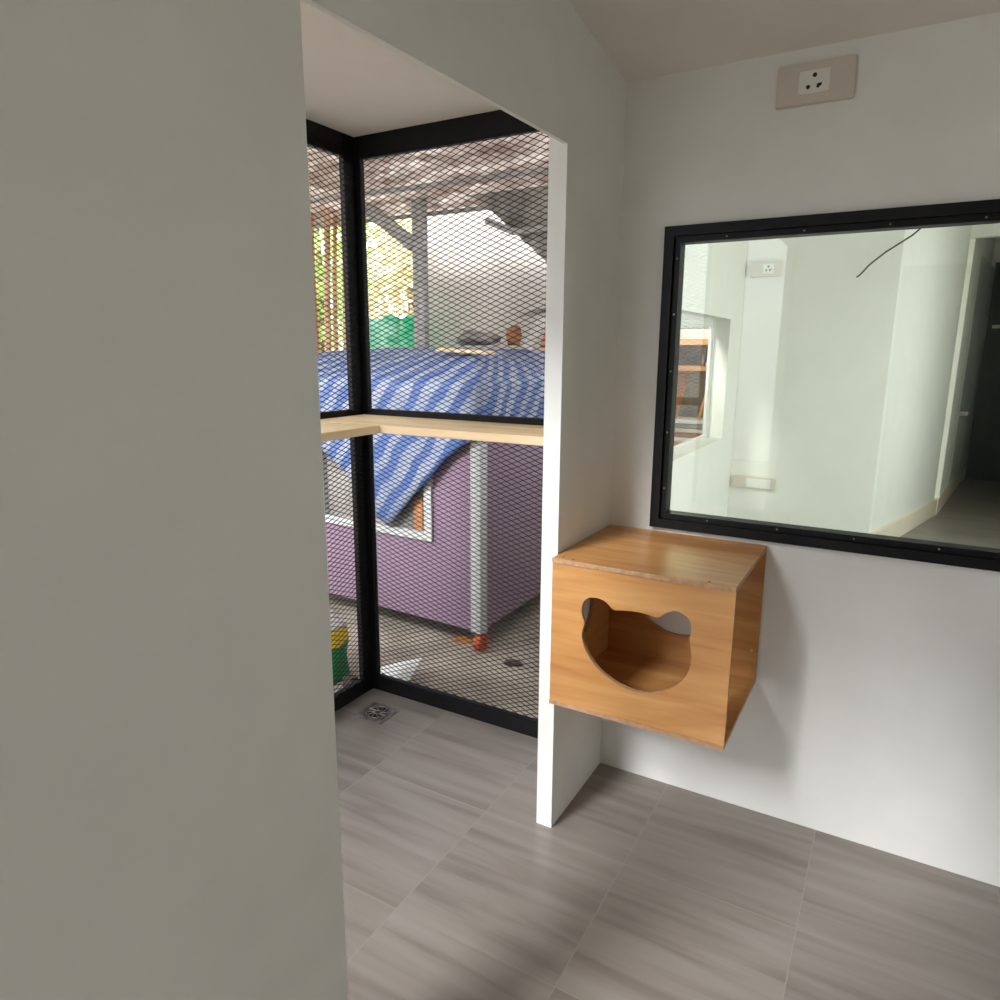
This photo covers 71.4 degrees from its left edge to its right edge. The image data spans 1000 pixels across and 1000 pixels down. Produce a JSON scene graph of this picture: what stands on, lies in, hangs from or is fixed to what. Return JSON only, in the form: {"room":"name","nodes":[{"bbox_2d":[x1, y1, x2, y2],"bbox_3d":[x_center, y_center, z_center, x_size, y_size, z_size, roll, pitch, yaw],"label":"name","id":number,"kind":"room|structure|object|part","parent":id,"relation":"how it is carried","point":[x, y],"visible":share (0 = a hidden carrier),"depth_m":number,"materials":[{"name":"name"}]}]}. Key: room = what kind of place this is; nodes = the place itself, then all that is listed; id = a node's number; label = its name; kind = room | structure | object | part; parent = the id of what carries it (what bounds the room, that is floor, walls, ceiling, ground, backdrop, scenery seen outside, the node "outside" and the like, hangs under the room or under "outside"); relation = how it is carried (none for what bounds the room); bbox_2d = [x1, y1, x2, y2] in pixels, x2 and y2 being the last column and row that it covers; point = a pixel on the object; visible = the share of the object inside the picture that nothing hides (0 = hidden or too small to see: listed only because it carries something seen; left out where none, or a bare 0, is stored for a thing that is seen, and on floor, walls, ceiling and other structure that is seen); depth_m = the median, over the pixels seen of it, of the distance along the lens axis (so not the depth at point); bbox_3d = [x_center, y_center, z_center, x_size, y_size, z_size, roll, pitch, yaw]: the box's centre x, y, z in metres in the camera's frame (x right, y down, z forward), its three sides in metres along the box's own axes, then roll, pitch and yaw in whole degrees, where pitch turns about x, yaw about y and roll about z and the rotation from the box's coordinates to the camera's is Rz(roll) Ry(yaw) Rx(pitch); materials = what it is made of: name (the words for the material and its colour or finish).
{"room":"cat room","nodes":[
{"label":"cat room","id":0,"kind":"room"},
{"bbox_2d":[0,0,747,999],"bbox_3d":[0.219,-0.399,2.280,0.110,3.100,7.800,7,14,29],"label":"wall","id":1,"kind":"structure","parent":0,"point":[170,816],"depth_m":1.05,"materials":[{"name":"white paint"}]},
{"bbox_2d":[673,313,714,450],"bbox_3d":[0.897,-0.591,3.539,0.022,0.688,1.382,7,14,29],"label":"window","id":2,"kind":"structure","parent":1,"relation":"in","point":[685,318],"depth_m":4.05,"materials":[{"name":"white paint"}]},
{"bbox_3d":[0.896,-0.591,3.539,0.015,0.652,1.340,7,14,29],"label":"sash","id":3,"kind":"part","parent":2,"relation":"part of","materials":[{"name":"white wood"}]},
{"bbox_2d":[300,0,999,136],"bbox_3d":[0.017,-1.325,0.153,4.000,0.800,4.320,7,14,29],"label":"ceiling","id":4,"kind":"structure","parent":0,"point":[644,39],"depth_m":2.04,"materials":[{"name":"paint"}]},
{"bbox_2d":[335,479,999,999],"bbox_3d":[2.383,0.724,4.783,3.940,0.120,13.800,7,14,29],"label":"floor","id":5,"kind":"structure","parent":0,"point":[642,888],"depth_m":2.16,"materials":[{"name":"tile"}]},
{"bbox_2d":[306,119,372,711],"bbox_3d":[-1.049,-0.146,2.474,0.035,2.510,1.680,7,14,29],"label":"mesh screen","id":6,"kind":"object","parent":5,"relation":"on","point":[322,138],"visible":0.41,"depth_m":3.05,"materials":[{"name":"black metal"}]},
{"bbox_3d":[-1.041,-1.331,2.228,0.030,0.090,1.534,7,14,29],"label":"rail","id":7,"kind":"part","parent":6,"relation":"part of","materials":[{"name":"black metal"}]},
{"bbox_3d":[-1.047,-0.249,2.460,0.030,0.038,1.534,7,14,29],"label":"rail","id":8,"kind":"part","parent":6,"relation":"part of","materials":[{"name":"black metal"}]},
{"bbox_3d":[-1.054,1.042,2.736,0.030,0.076,1.534,7,14,29],"label":"rail","id":9,"kind":"part","parent":6,"relation":"part of","materials":[{"name":"black metal"}]},
{"bbox_2d":[320,414,543,445],"bbox_3d":[-0.500,-0.175,2.235,1.143,0.030,1.529,7,14,29],"label":"corner shelf","id":10,"kind":"object","parent":6,"relation":"attached to","point":[336,428],"visible":0.37,"depth_m":2.61,"materials":[{"name":"brown wood"}]},
{"bbox_2d":[355,702,399,723],"bbox_3d":[-0.564,0.979,3.208,0.150,0.008,0.140,7,14,29],"label":"floor drain","id":11,"kind":"object","parent":5,"relation":"on","point":[378,713],"visible":1,"depth_m":3.20,"materials":[{"name":"metal"}]},
{"bbox_2d":[353,110,548,738],"bbox_3d":[-0.127,-0.237,2.923,1.180,2.510,0.030,7,14,29],"label":"mesh screen","id":12,"kind":"object","parent":5,"relation":"on","point":[496,124],"visible":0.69,"depth_m":2.96,"materials":[{"name":"black metal"}]},
{"bbox_3d":[-0.614,-0.298,3.195,0.058,2.510,0.030,7,14,29],"label":"corner post","id":13,"kind":"part","parent":12,"relation":"part of","materials":[{"name":"black metal"}]},
{"bbox_3d":[-0.113,-1.419,2.665,1.082,0.090,0.030,7,14,29],"label":"rail","id":14,"kind":"part","parent":12,"relation":"part of","materials":[{"name":"black metal"}]},
{"bbox_3d":[-0.119,-0.338,2.897,1.082,0.038,0.030,7,14,29],"label":"rail","id":15,"kind":"part","parent":12,"relation":"part of","materials":[{"name":"black metal"}]},
{"bbox_3d":[-0.126,0.954,3.173,1.082,0.076,0.030,7,14,29],"label":"rail","id":16,"kind":"part","parent":12,"relation":"part of","materials":[{"name":"black metal"}]},
{"bbox_2d":[600,12,999,886],"bbox_3d":[1.577,-0.308,1.892,2.758,3.100,0.060,7,14,29],"label":"wall","id":17,"kind":"structure","parent":0,"point":[870,716],"depth_m":2.22,"materials":[{"name":"white paint"}]},
{"bbox_2d":[549,524,766,750],"bbox_3d":[0.532,0.411,2.323,0.562,0.501,0.503,7,14,29],"label":"house","id":18,"kind":"object","parent":17,"relation":"attached to","point":[619,665],"visible":1,"depth_m":2.20,"materials":[{"name":"brown wood"}]},
{"bbox_3d":[0.299,0.380,2.464,0.015,0.470,0.484,7,14,29],"label":"panel","id":19,"kind":"part","parent":18,"relation":"part of","materials":[{"name":"brown wood"}]},
{"bbox_3d":[0.412,0.455,2.120,0.562,0.470,0.015,7,14,29],"label":"panel","id":20,"kind":"part","parent":18,"relation":"part of","materials":[{"name":"brown wood"}]},
{"bbox_3d":[0.530,0.649,2.374,0.562,0.015,0.503,7,14,29],"label":"panel","id":21,"kind":"part","parent":18,"relation":"part of","materials":[{"name":"brown wood"}]},
{"bbox_3d":[0.533,0.174,2.273,0.562,0.015,0.503,7,14,29],"label":"panel","id":22,"kind":"part","parent":18,"relation":"part of","materials":[{"name":"brown wood"}]},
{"bbox_3d":[0.660,0.368,2.528,0.547,0.470,0.012,7,14,29],"label":"panel","id":23,"kind":"part","parent":18,"relation":"part of","materials":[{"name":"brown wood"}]},
{"bbox_2d":[775,54,857,109],"bbox_3d":[0.924,-1.217,2.036,0.212,0.115,0.020,7,14,29],"label":"power outlet","id":24,"kind":"object","parent":17,"relation":"attached to","point":[834,79],"visible":1,"depth_m":2.03,"materials":[{"name":"beige plastic"}]},
{"bbox_2d":[798,67,830,94],"bbox_3d":[0.917,-1.221,2.030,0.084,0.062,0.003,7,14,29],"label":"socket","id":25,"kind":"object","parent":24,"relation":"attached to","point":[811,80],"depth_m":2.03,"materials":[{"name":"white plastic"}]},
{"bbox_2d":[649,199,999,571],"bbox_3d":[1.299,-0.320,2.034,1.700,1.024,0.072,7,14,29],"label":"window","id":26,"kind":"structure","parent":17,"relation":"in","point":[979,212],"depth_m":2.24,"materials":[{"name":"black metal"}]},
{"bbox_2d":[727,230,905,532],"bbox_3d":[1.865,-0.747,4.187,0.820,3.000,0.100,7,14,29],"label":"wall","id":27,"kind":"structure","parent":0,"point":[817,336],"depth_m":4.14,"materials":[{"name":"white paint"}]},
{"bbox_2d":[732,475,775,490],"bbox_3d":[1.605,-0.111,4.400,0.257,0.080,0.025,7,14,29],"label":"switch plate","id":28,"kind":"object","parent":27,"relation":"attached to","point":[739,481],"visible":1,"depth_m":4.39,"materials":[{"name":"beige plastic"}]},
{"bbox_2d":[750,261,783,276],"bbox_3d":[1.587,-1.373,4.139,0.180,0.084,0.034,7,14,29],"label":"power outlet","id":29,"kind":"object","parent":27,"relation":"attached to","point":[770,268],"visible":1,"depth_m":4.13,"materials":[{"name":"beige plastic"}]},
{"bbox_2d":[763,264,773,272],"bbox_3d":[1.589,-1.370,4.121,0.060,0.053,0.003,7,14,29],"label":"socket","id":30,"kind":"object","parent":29,"relation":"attached to","point":[767,268],"depth_m":4.12,"materials":[{"name":"white plastic"}]},
{"bbox_2d":[869,225,994,532],"bbox_3d":[4.341,-1.346,7.049,5.376,3.000,0.666,-11,16,-41],"label":"wall","id":31,"kind":"structure","parent":0,"point":[940,266],"depth_m":6.24,"materials":[{"name":"white paint"}]},
{"bbox_2d":[870,470,963,536],"bbox_3d":[4.511,0.042,7.327,0.202,0.170,5.202,11,16,40],"label":"baseboard","id":32,"kind":"structure","parent":31,"relation":"attached to","point":[912,519],"depth_m":6.72,"materials":[{"name":"beige wood"}]},
{"bbox_2d":[949,255,994,483],"bbox_3d":[5.639,-1.517,8.260,0.118,2.480,1.571,10,15,38],"label":"door","id":33,"kind":"structure","parent":31,"relation":"in","point":[986,274],"depth_m":8.17,"materials":[{"name":"metal"}]},
{"bbox_3d":[5.256,-0.984,7.888,0.084,0.050,0.180,7,14,29],"label":"handle","id":34,"kind":"part","parent":33,"relation":"part of","materials":[{"name":"metal"}]},
{"bbox_2d":[963,242,999,478],"bbox_3d":[6.407,-1.735,8.917,0.700,3.000,0.100,7,14,29],"label":"wall","id":35,"kind":"structure","parent":0,"point":[996,254],"depth_m":8.70,"materials":[{"name":"white paint"}]},
{"bbox_2d":[964,263,999,480],"bbox_3d":[6.454,-1.601,8.888,0.560,2.750,0.110,7,14,29],"label":"door","id":36,"kind":"structure","parent":35,"relation":"in","point":[983,461],"depth_m":9.04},
{"bbox_2d":[970,223,999,238],"bbox_3d":[4.949,-2.599,6.420,0.996,0.280,0.120,7,14,29],"label":"air conditioner","id":37,"kind":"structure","parent":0,"point":[983,230],"depth_m":6.58,"materials":[{"name":"white paint"}]},
{"bbox_3d":[3.818,-2.664,5.737,2.510,0.120,9.540,7,14,29],"label":"ceiling","id":38,"kind":"structure","parent":0,"visible":0},
{"bbox_2d":[856,229,920,276],"bbox_3d":[2.234,-1.678,3.657,0.557,0.954,0.009,7,14,29],"label":"hanging cable","id":39,"kind":"object","parent":38,"relation":"hanging from","point":[914,233],"visible":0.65,"depth_m":3.79,"materials":[{"name":"black rubber"}]},
{"label":"outside","id":40,"kind":"structure","parent":0,"visible":0},
{"bbox_2d":[329,593,540,718],"bbox_3d":[1.649,0.758,4.984,28.000,0.220,23.000,7,14,29],"label":"ground","id":41,"kind":"structure","parent":40,"point":[538,595],"depth_m":3.92,"materials":[{"name":"concrete"}]},
{"bbox_2d":[310,212,319,353],"bbox_3d":[-1.644,-1.285,6.273,0.078,3.204,0.365,-1,12,-8],"label":"bamboo pole","id":42,"kind":"object","parent":41,"relation":"on","point":[312,216],"visible":0.12,"depth_m":6.20,"materials":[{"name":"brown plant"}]},
{"bbox_2d":[324,207,331,351],"bbox_3d":[-1.498,-1.250,6.119,0.091,3.206,0.368,-1,12,-8],"label":"bamboo pole","id":43,"kind":"object","parent":41,"relation":"on","point":[327,217],"visible":0.23,"depth_m":6.05,"materials":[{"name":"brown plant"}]},
{"bbox_2d":[333,215,337,350],"bbox_3d":[-1.468,-1.285,6.277,0.072,3.203,0.321,0,12,1],"label":"bamboo pole","id":44,"kind":"object","parent":41,"relation":"on","point":[335,218],"visible":0.27,"depth_m":6.21,"materials":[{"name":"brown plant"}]},
{"bbox_2d":[330,610,349,683],"bbox_3d":[-0.950,0.733,3.624,0.368,0.370,0.259,7,14,29],"label":"sack","id":45,"kind":"object","parent":41,"relation":"on","point":[333,613],"visible":0.16,"depth_m":3.54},
{"bbox_2d":[340,211,345,349],"bbox_3d":[-1.364,-1.260,6.165,0.072,3.206,0.376,-2,12,-10],"label":"bamboo pole","id":46,"kind":"object","parent":41,"relation":"on","point":[344,330],"visible":0.04,"depth_m":6.10,"materials":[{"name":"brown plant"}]},
{"bbox_2d":[342,674,357,687],"bbox_3d":[-0.745,0.916,3.468,0.070,0.080,0.050,7,14,29],"label":"brick","id":47,"kind":"object","parent":41,"relation":"on","point":[343,677],"visible":0.29,"depth_m":3.45,"materials":[{"name":"grey brick"}]},
{"bbox_2d":[314,218,389,352],"bbox_3d":[-3.118,-3.690,11.883,3.028,5.548,2.729,7,14,29],"label":"leafy tree","id":48,"kind":"object","parent":41,"relation":"on","point":[320,266],"visible":0.06,"depth_m":11.61,"materials":[{"name":"green plant"}]},
{"bbox_2d":[342,213,413,318],"bbox_3d":[-1.153,-1.953,8.877,1.875,3.438,1.603,7,14,29],"label":"leafy tree","id":49,"kind":"object","parent":41,"relation":"on","point":[408,224],"visible":0.12,"depth_m":8.38,"materials":[{"name":"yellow plant"}]},
{"bbox_2d":[369,315,413,348],"bbox_3d":[-0.976,-0.748,6.671,0.607,1.990,0.066,7,14,29],"label":"sheet","id":50,"kind":"object","parent":41,"relation":"on","point":[410,327],"visible":0.07,"depth_m":6.51,"materials":[{"name":"green fabric"}]},
{"bbox_2d":[365,199,428,347],"bbox_3d":[-0.954,-1.244,6.027,0.794,3.230,0.060,7,14,29],"label":"steel post","id":51,"kind":"object","parent":41,"relation":"on","point":[418,206],"visible":0.18,"depth_m":5.72,"materials":[{"name":"grey metal"}]},
{"bbox_2d":[380,657,421,680],"bbox_3d":[-0.548,0.864,3.613,0.260,0.120,0.130,7,14,29],"label":"tile offcut","id":52,"kind":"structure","parent":41,"relation":"on","point":[416,659],"depth_m":3.59,"materials":[{"name":"white tile"}]},
{"bbox_2d":[393,223,412,287],"bbox_3d":[-0.351,-3.339,10.802,3.052,5.344,2.743,7,14,29],"label":"leafy tree","id":53,"kind":"object","parent":41,"relation":"on","point":[397,253],"visible":0.02,"depth_m":10.62,"materials":[{"name":"green plant"}]},
{"bbox_2d":[322,440,542,651],"bbox_3d":[-0.414,-0.099,4.845,1.688,1.489,1.700,7,14,29],"label":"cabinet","id":54,"kind":"object","parent":41,"relation":"on","point":[473,444],"visible":0.34,"depth_m":3.99,"materials":[{"name":"paint"}]},
{"bbox_3d":[-0.815,-0.019,4.179,1.637,1.330,0.030,8,14,32],"label":"panel","id":55,"kind":"part","parent":54,"relation":"part of","materials":[{"name":"purple wood"}]},
{"bbox_2d":[317,347,544,525],"bbox_3d":[-0.403,-0.515,4.729,1.729,1.014,1.738,7,14,29],"label":"tarpaulin","id":56,"kind":"object","parent":54,"relation":"on","point":[501,351],"visible":0.32,"depth_m":3.91,"materials":[{"name":"blue plastic"}]},
{"bbox_2d":[436,348,494,353],"bbox_3d":[-0.198,-0.836,3.909,0.397,0.034,0.070,10,16,39],"label":"plank","id":57,"kind":"object","parent":56,"relation":"on","point":[441,349],"visible":0.77,"depth_m":3.86,"materials":[{"name":"brown wood"}]},
{"bbox_2d":[456,330,501,344],"bbox_3d":[-0.138,-1.152,4.935,0.329,0.110,0.270,2,12,10],"label":"heap","id":58,"kind":"object","parent":56,"relation":"on","point":[462,337],"visible":0.77,"depth_m":4.85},
{"bbox_2d":[506,325,521,344],"bbox_3d":[0.097,-1.148,4.848,0.100,0.140,0.105,7,14,29],"label":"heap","id":59,"kind":"object","parent":56,"relation":"on","point":[513,334],"visible":0.73,"depth_m":4.82,"materials":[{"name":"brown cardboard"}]},
{"bbox_2d":[523,313,545,349],"bbox_3d":[0.256,-1.177,4.826,0.199,0.278,0.053,-1,12,-5],"label":"plank","id":60,"kind":"object","parent":56,"relation":"on","point":[543,319],"visible":0.6,"depth_m":4.82,"materials":[{"name":"white wood"}]},
{"bbox_2d":[519,308,545,316],"bbox_3d":[0.284,-1.293,4.762,0.344,0.079,0.020,7,14,29],"label":"batten","id":61,"kind":"object","parent":60,"relation":"on","point":[536,310],"visible":0.44,"depth_m":4.79,"materials":[{"name":"grey wood"}]},
{"bbox_2d":[540,331,545,347],"bbox_3d":[0.356,-1.158,4.777,0.091,0.235,0.175,9,15,36],"label":"plank","id":62,"kind":"object","parent":56,"relation":"on","point":[543,338],"visible":0.11,"depth_m":4.76,"materials":[{"name":"brown wood"}]},
{"bbox_3d":[-0.114,0.080,3.749,0.065,1.335,0.072,7,14,29],"label":"corner trim","id":63,"kind":"part","parent":54,"relation":"part of","materials":[{"name":"paint"}]},
{"bbox_3d":[0.307,-0.072,4.458,0.030,1.330,1.630,7,14,29],"label":"panel","id":64,"kind":"part","parent":54,"relation":"part of","materials":[{"name":"purple wood"}]},
{"bbox_2d":[453,635,472,643],"bbox_3d":[-0.211,0.817,4.081,0.149,0.021,0.071,7,14,29],"label":"dead leaf","id":65,"kind":"object","parent":41,"relation":"on","point":[462,636],"visible":0.53,"depth_m":4.07,"materials":[{"name":"brown plant"}]},
{"bbox_2d":[427,206,546,351],"bbox_3d":[0.063,-1.294,6.481,1.750,3.150,0.100,7,14,29],"label":"wall","id":66,"kind":"structure","parent":41,"relation":"on","point":[478,214],"depth_m":6.41,"materials":[{"name":"white paint"}]},
{"bbox_2d":[504,659,522,666],"bbox_3d":[0.071,0.884,3.776,0.108,0.021,0.054,7,14,29],"label":"dead leaf","id":67,"kind":"object","parent":41,"relation":"on","point":[510,660],"visible":0.58,"depth_m":3.77,"materials":[{"name":"brown plant"}]},
{"bbox_2d":[674,340,707,445],"bbox_3d":[1.479,-0.832,6.792,1.405,2.130,0.470,7,14,29],"label":"rack","id":68,"kind":"object","parent":41,"relation":"on","point":[690,351],"visible":0.02,"depth_m":6.73,"materials":[{"name":"brown wood"}]},
{"bbox_2d":[674,437,692,441],"bbox_3d":[1.764,-0.591,6.599,0.540,0.036,0.380,7,14,29],"label":"board","id":69,"kind":"object","parent":68,"relation":"on","point":[680,439],"visible":0.1,"depth_m":6.44,"materials":[{"name":"white wood"}]},
{"bbox_2d":[674,432,701,437],"bbox_3d":[1.768,-0.633,6.597,0.540,0.036,0.365,7,14,29],"label":"board","id":70,"kind":"object","parent":69,"relation":"on","point":[676,434],"visible":0.11,"depth_m":6.42,"materials":[{"name":"brown wood"}]},
{"bbox_2d":[675,428,702,433],"bbox_3d":[1.772,-0.673,6.595,0.540,0.036,0.350,7,14,29],"label":"board","id":71,"kind":"object","parent":70,"relation":"on","point":[682,430],"visible":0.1,"depth_m":6.42,"materials":[{"name":"white wood"}]},
{"bbox_2d":[675,423,702,428],"bbox_3d":[1.776,-0.714,6.593,0.540,0.036,0.335,7,14,29],"label":"board","id":72,"kind":"object","parent":71,"relation":"on","point":[677,425],"visible":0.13,"depth_m":6.43,"materials":[{"name":"grey wood"}]},
{"bbox_2d":[675,416,702,424],"bbox_3d":[1.780,-0.754,6.591,0.540,0.036,0.320,7,14,29],"label":"board","id":73,"kind":"object","parent":72,"relation":"on","point":[683,420],"visible":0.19,"depth_m":6.47,"materials":[{"name":"white wood"}]},
{"bbox_2d":[675,371,689,418],"bbox_3d":[1.662,-0.974,6.484,0.192,0.442,0.066,-1,12,-4],"label":"plank","id":74,"kind":"object","parent":73,"relation":"on","point":[683,378],"visible":0.71,"depth_m":6.46,"materials":[{"name":"brown wood"}]},
{"bbox_2d":[697,394,704,419],"bbox_3d":[1.874,-0.946,6.354,0.124,0.426,0.026,2,12,6],"label":"batten","id":75,"kind":"object","parent":73,"relation":"on","point":[702,404],"visible":0.43,"depth_m":6.37,"materials":[{"name":"brown wood"}]},
{"bbox_2d":[678,365,706,370],"bbox_3d":[1.474,-1.275,6.689,1.400,0.044,0.450,7,14,29],"label":"shelf","id":76,"kind":"object","parent":68,"relation":"attached to","point":[680,367],"depth_m":6.30,"materials":[{"name":"brown wood"}]},
{"bbox_2d":[680,340,707,344],"bbox_3d":[1.476,-1.500,6.641,1.400,0.044,0.450,7,14,29],"label":"shelf","id":77,"kind":"object","parent":68,"relation":"attached to","point":[682,342],"depth_m":6.24,"materials":[{"name":"brown wood"}]},
{"bbox_2d":[680,329,708,339],"bbox_3d":[1.829,-1.525,6.423,0.460,0.096,0.360,7,14,29],"label":"storage box","id":78,"kind":"object","parent":68,"relation":"on","point":[685,334],"visible":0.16,"depth_m":6.26,"materials":[{"name":"white plastic"}]},
{"bbox_2d":[681,322,708,328],"bbox_3d":[1.816,-1.601,6.403,0.400,0.058,0.340,7,14,29],"label":"tray","id":79,"kind":"object","parent":78,"relation":"on","point":[683,325],"visible":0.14,"depth_m":6.26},
{"bbox_2d":[701,346,707,365],"bbox_3d":[1.907,-1.332,6.430,0.030,0.176,0.260,7,14,29],"label":"metal panel","id":80,"kind":"object","parent":68,"relation":"on","point":[704,348],"visible":0.52,"depth_m":6.33,"materials":[{"name":"grey metal"}]},
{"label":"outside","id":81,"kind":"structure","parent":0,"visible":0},
{"bbox_2d":[307,132,548,228],"bbox_3d":[-1.212,-2.217,3.941,4.200,0.465,4.050,7,14,29],"label":"canopy roof","id":82,"kind":"structure","parent":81,"point":[533,135],"depth_m":4.96,"materials":[{"name":"grey metal"}]},
{"bbox_2d":[466,185,547,260],"bbox_3d":[0.221,-1.886,5.258,1.000,0.840,0.262,7,14,29],"label":"sheet","id":83,"kind":"object","parent":82,"relation":"hanging from","point":[539,189],"visible":0.43,"depth_m":5.18,"materials":[{"name":"grey fabric"}]}
]}

